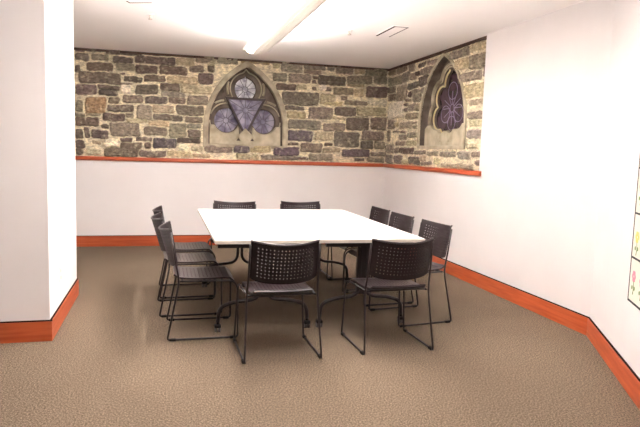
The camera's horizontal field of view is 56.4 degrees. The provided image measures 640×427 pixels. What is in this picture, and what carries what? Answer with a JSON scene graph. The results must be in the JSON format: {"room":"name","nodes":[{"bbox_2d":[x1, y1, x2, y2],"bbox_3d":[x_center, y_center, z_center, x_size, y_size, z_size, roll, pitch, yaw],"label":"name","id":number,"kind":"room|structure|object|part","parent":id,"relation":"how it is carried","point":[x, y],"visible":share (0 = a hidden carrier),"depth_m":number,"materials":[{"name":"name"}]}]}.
{"room":"meeting room","nodes":[
{"label":"meeting room","id":0,"kind":"room"},
{"bbox_2d":[0,0,76,321],"bbox_3d":[-2.819,-0.490,4.501,1.638,2.627,1.357,0,6,-15],"label":"wall","id":1,"kind":"structure","parent":0,"point":[38,177],"depth_m":4.08,"materials":[{"name":"paint"}]},
{"bbox_2d":[0,320,52,342],"bbox_3d":[-2.674,0.816,3.973,1.654,0.148,0.016,0,6,-15],"label":"baseboard","id":2,"kind":"structure","parent":1,"relation":"attached to","point":[33,330],"depth_m":4.13,"materials":[{"name":"orange wood"}]},
{"bbox_2d":[50,278,78,338],"bbox_3d":[-2.056,0.744,4.841,0.016,0.148,1.356,0,6,-15],"label":"baseboard","id":3,"kind":"structure","parent":1,"relation":"attached to","point":[60,314],"depth_m":4.70,"materials":[{"name":"orange wood"}]},
{"bbox_2d":[74,48,389,235],"bbox_3d":[-1.766,-0.876,8.478,5.696,2.627,0.350,0,6,-15],"label":"wall","id":4,"kind":"structure","parent":0,"point":[127,105],"depth_m":8.33,"materials":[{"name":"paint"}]},
{"bbox_2d":[76,235,324,246],"bbox_3d":[-1.786,0.376,8.423,5.636,0.148,0.016,0,6,-15],"label":"baseboard","id":5,"kind":"structure","parent":4,"relation":"attached to","point":[99,240],"depth_m":8.20,"materials":[{"name":"orange wood"}]},
{"bbox_2d":[75,156,382,166],"bbox_3d":[-1.761,-0.738,8.338,5.636,0.052,0.112,0,6,-15],"label":"trim","id":6,"kind":"structure","parent":4,"relation":"attached to","point":[104,158],"depth_m":8.39,"materials":[{"name":"orange wood"}]},
{"bbox_2d":[74,47,388,70],"bbox_3d":[-1.694,-2.153,8.215,5.696,0.028,0.035,0,6,-15],"label":"trim","id":7,"kind":"structure","parent":4,"relation":"attached to","point":[75,48],"depth_m":8.34,"materials":[{"name":"brown wood"}]},
{"bbox_2d":[203,61,287,148],"bbox_3d":[-1.067,-1.553,8.573,1.208,1.218,0.254,0,6,-15],"label":"window","id":8,"kind":"structure","parent":4,"relation":"in","point":[245,108],"depth_m":8.60,"materials":[{"name":"stone"}]},
{"bbox_3d":[-1.359,-1.345,8.624,0.383,0.386,0.008,0,6,-15],"label":"glass pane","id":9,"kind":"part","parent":8,"relation":"part of","materials":[{"name":"purple glass"}]},
{"bbox_3d":[-1.080,-1.126,8.619,1.027,0.276,0.090,0,6,-15],"label":"sill panel","id":10,"kind":"part","parent":8,"relation":"part of","materials":[{"name":"stone"}]},
{"bbox_3d":[-1.066,-1.651,8.572,1.036,0.827,0.032,0,6,-15],"label":"rib moulding","id":11,"kind":"part","parent":8,"relation":"part of","materials":[{"name":"stone"}]},
{"bbox_3d":[-1.076,-1.377,8.605,0.591,0.565,0.065,0,6,-15],"label":"triangle frame","id":12,"kind":"part","parent":8,"relation":"part of","materials":[{"name":"grey"}]},
{"bbox_3d":[-1.077,-1.380,8.609,0.578,0.552,0.008,0,6,-15],"label":"glass pane","id":13,"kind":"part","parent":8,"relation":"part of","materials":[{"name":"purple glass"}]},
{"bbox_3d":[-1.085,-1.814,8.645,0.355,0.400,0.008,0,6,-15],"label":"glass pane","id":14,"kind":"part","parent":8,"relation":"part of","materials":[{"name":"grey glass"}]},
{"bbox_3d":[-0.839,-1.343,8.762,0.383,0.386,0.008,0,6,-15],"label":"glass pane","id":15,"kind":"part","parent":8,"relation":"part of","materials":[{"name":"purple glass"}]},
{"bbox_2d":[0,244,639,426],"bbox_3d":[-0.366,1.069,3.414,6.236,0.100,11.317,0,6,-15],"label":"floor","id":16,"kind":"structure","parent":0,"point":[111,361],"depth_m":3.90,"materials":[{"name":"carpet"}]},
{"bbox_2d":[152,205,215,298],"bbox_3d":[-1.302,0.345,5.692,0.573,0.808,0.536,0,6,-16],"label":"chair","id":17,"kind":"object","parent":16,"relation":"on","point":[180,246],"visible":0.46,"depth_m":5.60,"materials":[{"name":"brown plastic"}]},
{"bbox_3d":[-1.502,0.093,5.607,0.130,0.290,0.450,0,6,-16],"label":"backrest","id":18,"kind":"part","parent":17,"relation":"part of","materials":[{"name":"brown plastic"}]},
{"bbox_3d":[-1.338,0.334,5.933,0.511,0.774,0.045,0,6,-16],"label":"sled leg","id":19,"kind":"part","parent":17,"relation":"part of","materials":[{"name":"black metal"}]},
{"bbox_3d":[-1.262,0.311,5.700,0.437,0.070,0.425,0,6,-16],"label":"seat","id":20,"kind":"part","parent":17,"relation":"part of","materials":[{"name":"plastic"}]},
{"bbox_2d":[151,212,221,316],"bbox_3d":[-1.151,0.412,5.104,0.573,0.808,0.536,0,6,-17],"label":"chair","id":21,"kind":"object","parent":16,"relation":"on","point":[199,258],"visible":0.79,"depth_m":4.97,"materials":[{"name":"brown plastic"}]},
{"bbox_3d":[-1.349,0.160,5.016,0.130,0.290,0.450,0,6,-17],"label":"backrest","id":22,"kind":"part","parent":21,"relation":"part of","materials":[{"name":"brown plastic"}]},
{"bbox_3d":[-1.191,0.400,5.345,0.511,0.774,0.045,0,6,-17],"label":"sled leg","id":23,"kind":"part","parent":21,"relation":"part of","materials":[{"name":"black metal"}]},
{"bbox_3d":[-1.111,0.378,5.113,0.437,0.070,0.425,0,6,-17],"label":"seat","id":24,"kind":"part","parent":21,"relation":"part of","materials":[{"name":"plastic"}]},
{"bbox_2d":[158,221,238,340],"bbox_3d":[-0.927,0.480,4.512,0.573,0.808,0.536,0,6,-15],"label":"chair","id":25,"kind":"object","parent":16,"relation":"on","point":[195,274],"visible":1,"depth_m":4.36,"materials":[{"name":"brown plastic"}]},
{"bbox_3d":[-1.127,0.228,4.431,0.130,0.290,0.450,0,6,-15],"label":"backrest","id":26,"kind":"part","parent":25,"relation":"part of","materials":[{"name":"brown plastic"}]},
{"bbox_3d":[-0.958,0.469,4.754,0.511,0.774,0.045,0,6,-15],"label":"sled leg","id":27,"kind":"part","parent":25,"relation":"part of","materials":[{"name":"black metal"}]},
{"bbox_3d":[-0.886,0.447,4.519,0.437,0.070,0.425,0,6,-15],"label":"seat","id":28,"kind":"part","parent":25,"relation":"part of","materials":[{"name":"plastic"}]},
{"bbox_2d":[206,200,255,279],"bbox_3d":[-0.930,0.283,6.391,0.536,0.808,0.573,1,6,-5],"label":"chair","id":29,"kind":"object","parent":16,"relation":"on","point":[217,204],"visible":0.14,"depth_m":6.59,"materials":[{"name":"brown plastic"}]},
{"bbox_3d":[-0.940,0.008,6.578,0.450,0.290,0.130,1,6,-5],"label":"backrest","id":30,"kind":"part","parent":29,"relation":"part of","materials":[{"name":"brown plastic"}]},
{"bbox_2d":[198,209,324,331],"bbox_3d":[-0.630,0.438,5.321,0.790,0.739,2.168,0,6,-15],"label":"conference table","id":31,"kind":"object","parent":16,"relation":"on","point":[228,228],"visible":0.72,"depth_m":4.74,"materials":[{"name":"white laminate"}]},
{"bbox_2d":[233,239,321,363],"bbox_3d":[-0.285,0.546,4.075,0.536,0.808,0.573,0,6,-16],"label":"chair","id":32,"kind":"object","parent":16,"relation":"on","point":[261,286],"visible":1,"depth_m":3.85,"materials":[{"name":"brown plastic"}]},
{"bbox_3d":[-0.527,0.557,4.040,0.045,0.774,0.511,0,6,-16],"label":"sled leg","id":33,"kind":"part","parent":32,"relation":"part of","materials":[{"name":"black metal"}]},
{"bbox_3d":[-0.295,0.507,4.110,0.425,0.070,0.437,0,6,-16],"label":"seat","id":34,"kind":"part","parent":32,"relation":"part of","materials":[{"name":"plastic"}]},
{"bbox_3d":[-0.220,0.317,3.842,0.450,0.290,0.130,0,6,-16],"label":"backrest","id":35,"kind":"part","parent":32,"relation":"part of","materials":[{"name":"brown plastic"}]},
{"bbox_3d":[-0.062,0.557,4.171,0.045,0.774,0.511,0,6,-16],"label":"sled leg","id":36,"kind":"part","parent":32,"relation":"part of","materials":[{"name":"black metal"}]},
{"bbox_2d":[276,201,332,277],"bbox_3d":[-0.180,0.281,6.630,0.536,0.808,0.573,0,6,-16],"label":"chair","id":37,"kind":"object","parent":16,"relation":"on","point":[290,205],"visible":0.23,"depth_m":6.84,"materials":[{"name":"brown plastic"}]},
{"bbox_3d":[-0.231,0.005,6.810,0.450,0.290,0.130,0,6,-16],"label":"backrest","id":38,"kind":"part","parent":37,"relation":"part of","materials":[{"name":"brown plastic"}]},
{"bbox_3d":[0.060,0.299,6.668,0.045,0.774,0.511,0,6,-16],"label":"sled leg","id":39,"kind":"part","parent":37,"relation":"part of","materials":[{"name":"black metal"}]},
{"bbox_2d":[273,209,424,326],"bbox_3d":[0.133,0.440,5.522,0.790,0.739,2.168,0,6,-15],"label":"conference table","id":40,"kind":"object","parent":16,"relation":"on","point":[338,228],"visible":0.68,"depth_m":4.84,"materials":[{"name":"white laminate"}]},
{"bbox_2d":[326,206,390,290],"bbox_3d":[0.429,0.342,6.222,0.573,0.808,0.536,0,6,-18],"label":"chair","id":41,"kind":"object","parent":16,"relation":"on","point":[377,214],"visible":0.27,"depth_m":6.35,"materials":[{"name":"brown plastic"}]},
{"bbox_3d":[0.326,0.331,6.443,0.511,0.774,0.045,0,6,-18],"label":"sled leg","id":42,"kind":"part","parent":41,"relation":"part of","materials":[{"name":"black metal"}]},
{"bbox_3d":[0.472,0.383,5.986,0.511,0.774,0.045,0,6,-18],"label":"sled leg","id":43,"kind":"part","parent":41,"relation":"part of","materials":[{"name":"black metal"}]},
{"bbox_3d":[0.641,0.089,6.261,0.130,0.290,0.450,0,6,-18],"label":"backrest","id":44,"kind":"part","parent":41,"relation":"part of","materials":[{"name":"brown plastic"}]},
{"bbox_2d":[342,211,414,306],"bbox_3d":[0.583,0.405,5.663,0.573,0.808,0.536,0,6,-20],"label":"chair","id":45,"kind":"object","parent":16,"relation":"on","point":[406,225],"visible":0.37,"depth_m":5.76,"materials":[{"name":"brown plastic"}]},
{"bbox_3d":[0.472,0.394,5.880,0.511,0.774,0.045,0,6,-20],"label":"sled leg","id":46,"kind":"part","parent":45,"relation":"part of","materials":[{"name":"black metal"}]},
{"bbox_3d":[0.545,0.371,5.646,0.437,0.070,0.425,0,6,-20],"label":"seat","id":47,"kind":"part","parent":45,"relation":"part of","materials":[{"name":"plastic"}]},
{"bbox_3d":[0.635,0.447,5.428,0.511,0.774,0.045,0,6,-20],"label":"sled leg","id":48,"kind":"part","parent":45,"relation":"part of","materials":[{"name":"black metal"}]},
{"bbox_3d":[0.793,0.151,5.709,0.130,0.290,0.450,0,6,-20],"label":"backrest","id":49,"kind":"part","parent":45,"relation":"part of","materials":[{"name":"brown plastic"}]},
{"bbox_2d":[341,237,433,354],"bbox_3d":[0.500,0.545,4.307,0.536,0.808,0.573,0,6,-16],"label":"chair","id":50,"kind":"object","parent":16,"relation":"on","point":[399,280],"visible":1,"depth_m":4.09,"materials":[{"name":"brown plastic"}]},
{"bbox_3d":[0.259,0.557,4.271,0.045,0.774,0.511,0,6,-16],"label":"sled leg","id":51,"kind":"part","parent":50,"relation":"part of","materials":[{"name":"black metal"}]},
{"bbox_3d":[0.489,0.506,4.343,0.425,0.070,0.437,0,6,-16],"label":"seat","id":52,"kind":"part","parent":50,"relation":"part of","materials":[{"name":"plastic"}]},
{"bbox_3d":[0.567,0.316,4.075,0.450,0.290,0.130,0,6,-16],"label":"backrest","id":53,"kind":"part","parent":50,"relation":"part of","materials":[{"name":"brown plastic"}]},
{"bbox_3d":[0.722,0.556,4.406,0.045,0.774,0.511,0,6,-16],"label":"sled leg","id":54,"kind":"part","parent":50,"relation":"part of","materials":[{"name":"black metal"}]},
{"bbox_2d":[368,219,452,326],"bbox_3d":[0.796,0.475,5.060,0.573,0.808,0.536,-1,6,-23],"label":"chair","id":55,"kind":"object","parent":16,"relation":"on","point":[443,232],"visible":0.58,"depth_m":5.08,"materials":[{"name":"brown plastic"}]},
{"bbox_3d":[0.674,0.464,5.271,0.511,0.774,0.045,-1,6,-23],"label":"sled leg","id":56,"kind":"part","parent":55,"relation":"part of","materials":[{"name":"black metal"}]},
{"bbox_3d":[0.759,0.441,5.040,0.437,0.070,0.425,-1,6,-23],"label":"seat","id":57,"kind":"part","parent":55,"relation":"part of","materials":[{"name":"plastic"}]},
{"bbox_3d":[0.860,0.516,4.828,0.511,0.774,0.045,-1,6,-23],"label":"sled leg","id":58,"kind":"part","parent":55,"relation":"part of","materials":[{"name":"black metal"}]},
{"bbox_3d":[1.002,0.220,5.117,0.130,0.290,0.450,-1,6,-23],"label":"backrest","id":59,"kind":"part","parent":55,"relation":"part of","materials":[{"name":"brown plastic"}]},
{"bbox_2d":[73,0,585,68],"bbox_3d":[-0.248,-1.657,3.189,6.336,0.120,11.417,0,6,-15],"label":"ceiling","id":60,"kind":"structure","parent":0,"point":[212,28],"depth_m":6.06,"materials":[{"name":"paint"}]},
{"bbox_2d":[125,0,154,3],"bbox_3d":[-1.565,-1.840,5.186,0.220,0.010,0.140,3,6,8],"label":"ceiling slot","id":61,"kind":"object","parent":60,"relation":"attached to","point":[128,1],"visible":1,"depth_m":5.18,"materials":[{"name":"paint"}]},
{"bbox_2d":[243,0,327,54],"bbox_3d":[-0.171,-1.625,4.541,0.290,0.220,4.182,0,6,-15],"label":"pendant light","id":62,"kind":"object","parent":60,"relation":"hanging from","point":[288,15],"visible":1,"depth_m":4.98,"materials":[{"name":"white plastic"}]},
{"bbox_2d":[247,28,271,52],"bbox_3d":[-0.608,-1.685,5.865,0.048,0.020,1.290,0,6,-15],"label":"ceiling light","id":63,"kind":"object","parent":62,"relation":"attached to","point":[264,34],"depth_m":5.77,"materials":[{"name":"white"}]},
{"bbox_2d":[269,0,300,28],"bbox_3d":[-0.257,-1.534,4.529,0.048,0.020,1.290,0,6,-15],"label":"ceiling light","id":64,"kind":"object","parent":62,"relation":"attached to","point":[288,7],"depth_m":4.61,"materials":[{"name":"white"}]},
{"bbox_2d":[376,25,408,36],"bbox_3d":[0.736,-1.869,6.130,0.155,0.012,0.520,0,6,-15],"label":"ceiling vent","id":65,"kind":"object","parent":60,"relation":"in","point":[395,29],"visible":1,"depth_m":6.11,"materials":[{"name":"metal"}]},
{"bbox_2d":[382,0,614,316],"bbox_3d":[1.705,-0.609,6.928,0.350,2.627,5.142,0,6,-15],"label":"wall","id":66,"kind":"structure","parent":0,"point":[535,91],"depth_m":5.56,"materials":[{"name":"paint"}]},
{"bbox_2d":[383,164,480,175],"bbox_3d":[1.356,-0.573,7.660,0.112,0.052,2.867,0,6,-15],"label":"trim","id":67,"kind":"structure","parent":66,"relation":"attached to","point":[420,168],"depth_m":7.24,"materials":[{"name":"orange wood"}]},
{"bbox_2d":[389,36,486,70],"bbox_3d":[1.407,-1.990,7.552,0.035,0.028,2.842,0,6,-15],"label":"trim","id":68,"kind":"structure","parent":66,"relation":"attached to","point":[484,37],"depth_m":7.20,"materials":[{"name":"brown wood"}]},
{"bbox_2d":[417,53,466,148],"bbox_3d":[1.562,-1.371,7.313,0.194,1.162,1.298,0,6,-15],"label":"window","id":69,"kind":"structure","parent":66,"relation":"in","point":[443,118],"depth_m":7.46,"materials":[{"name":"stone"}]},
{"bbox_3d":[1.583,-1.377,7.318,0.020,1.098,1.248,0,6,-15],"label":"hood moulding","id":70,"kind":"part","parent":69,"relation":"part of","materials":[{"name":"stone"}]},
{"bbox_3d":[1.578,-1.454,7.292,0.032,0.771,1.104,0,6,-15],"label":"rib moulding","id":71,"kind":"part","parent":69,"relation":"part of","materials":[{"name":"stone"}]},
{"bbox_3d":[1.554,-0.964,7.357,0.055,0.264,1.167,0,6,-15],"label":"sill panel","id":72,"kind":"part","parent":69,"relation":"part of","materials":[{"name":"stone"}]},
{"bbox_3d":[1.635,-1.387,7.314,0.008,0.816,0.907,0,6,-15],"label":"glass pane","id":73,"kind":"part","parent":69,"relation":"part of","materials":[{"name":"purple glass"}]},
{"bbox_2d":[398,248,588,334],"bbox_3d":[1.517,0.634,6.911,0.016,0.148,4.650,0,6,-15],"label":"baseboard","id":74,"kind":"structure","parent":66,"relation":"attached to","point":[574,320],"depth_m":5.56,"materials":[{"name":"orange wood"}]},
{"bbox_2d":[590,0,639,377],"bbox_3d":[2.054,-0.236,3.481,0.312,2.627,2.252,3,6,13],"label":"wall","id":75,"kind":"structure","parent":0,"point":[618,319],"depth_m":4.03,"materials":[{"name":"paint"}]},
{"bbox_2d":[586,317,639,409],"bbox_3d":[1.857,0.990,3.620,0.016,0.148,2.200,3,6,13],"label":"baseboard","id":76,"kind":"structure","parent":75,"relation":"attached to","point":[620,368],"depth_m":3.84,"materials":[{"name":"orange wood"}]},
{"bbox_2d":[627,158,639,309],"bbox_3d":[1.845,0.027,3.322,0.008,1.076,0.620,3,6,13],"label":"poster","id":77,"kind":"object","parent":75,"relation":"attached to","point":[634,277],"visible":1,"depth_m":3.57,"materials":[{"name":"beige paper"}]},
{"bbox_3d":[1.834,0.430,3.364,0.005,0.266,0.620,3,6,13],"label":"print panel","id":78,"kind":"part","parent":77,"relation":"part of","materials":[{"name":"beige paper"}]},
{"bbox_3d":[1.842,0.164,3.337,0.005,0.268,0.620,3,6,13],"label":"print panel","id":79,"kind":"part","parent":77,"relation":"part of","materials":[{"name":"beige paper"}]},
{"bbox_3d":[1.850,-0.104,3.308,0.005,0.272,0.620,3,6,13],"label":"print panel","id":80,"kind":"part","parent":77,"relation":"part of","materials":[{"name":"beige paper"}]}
]}

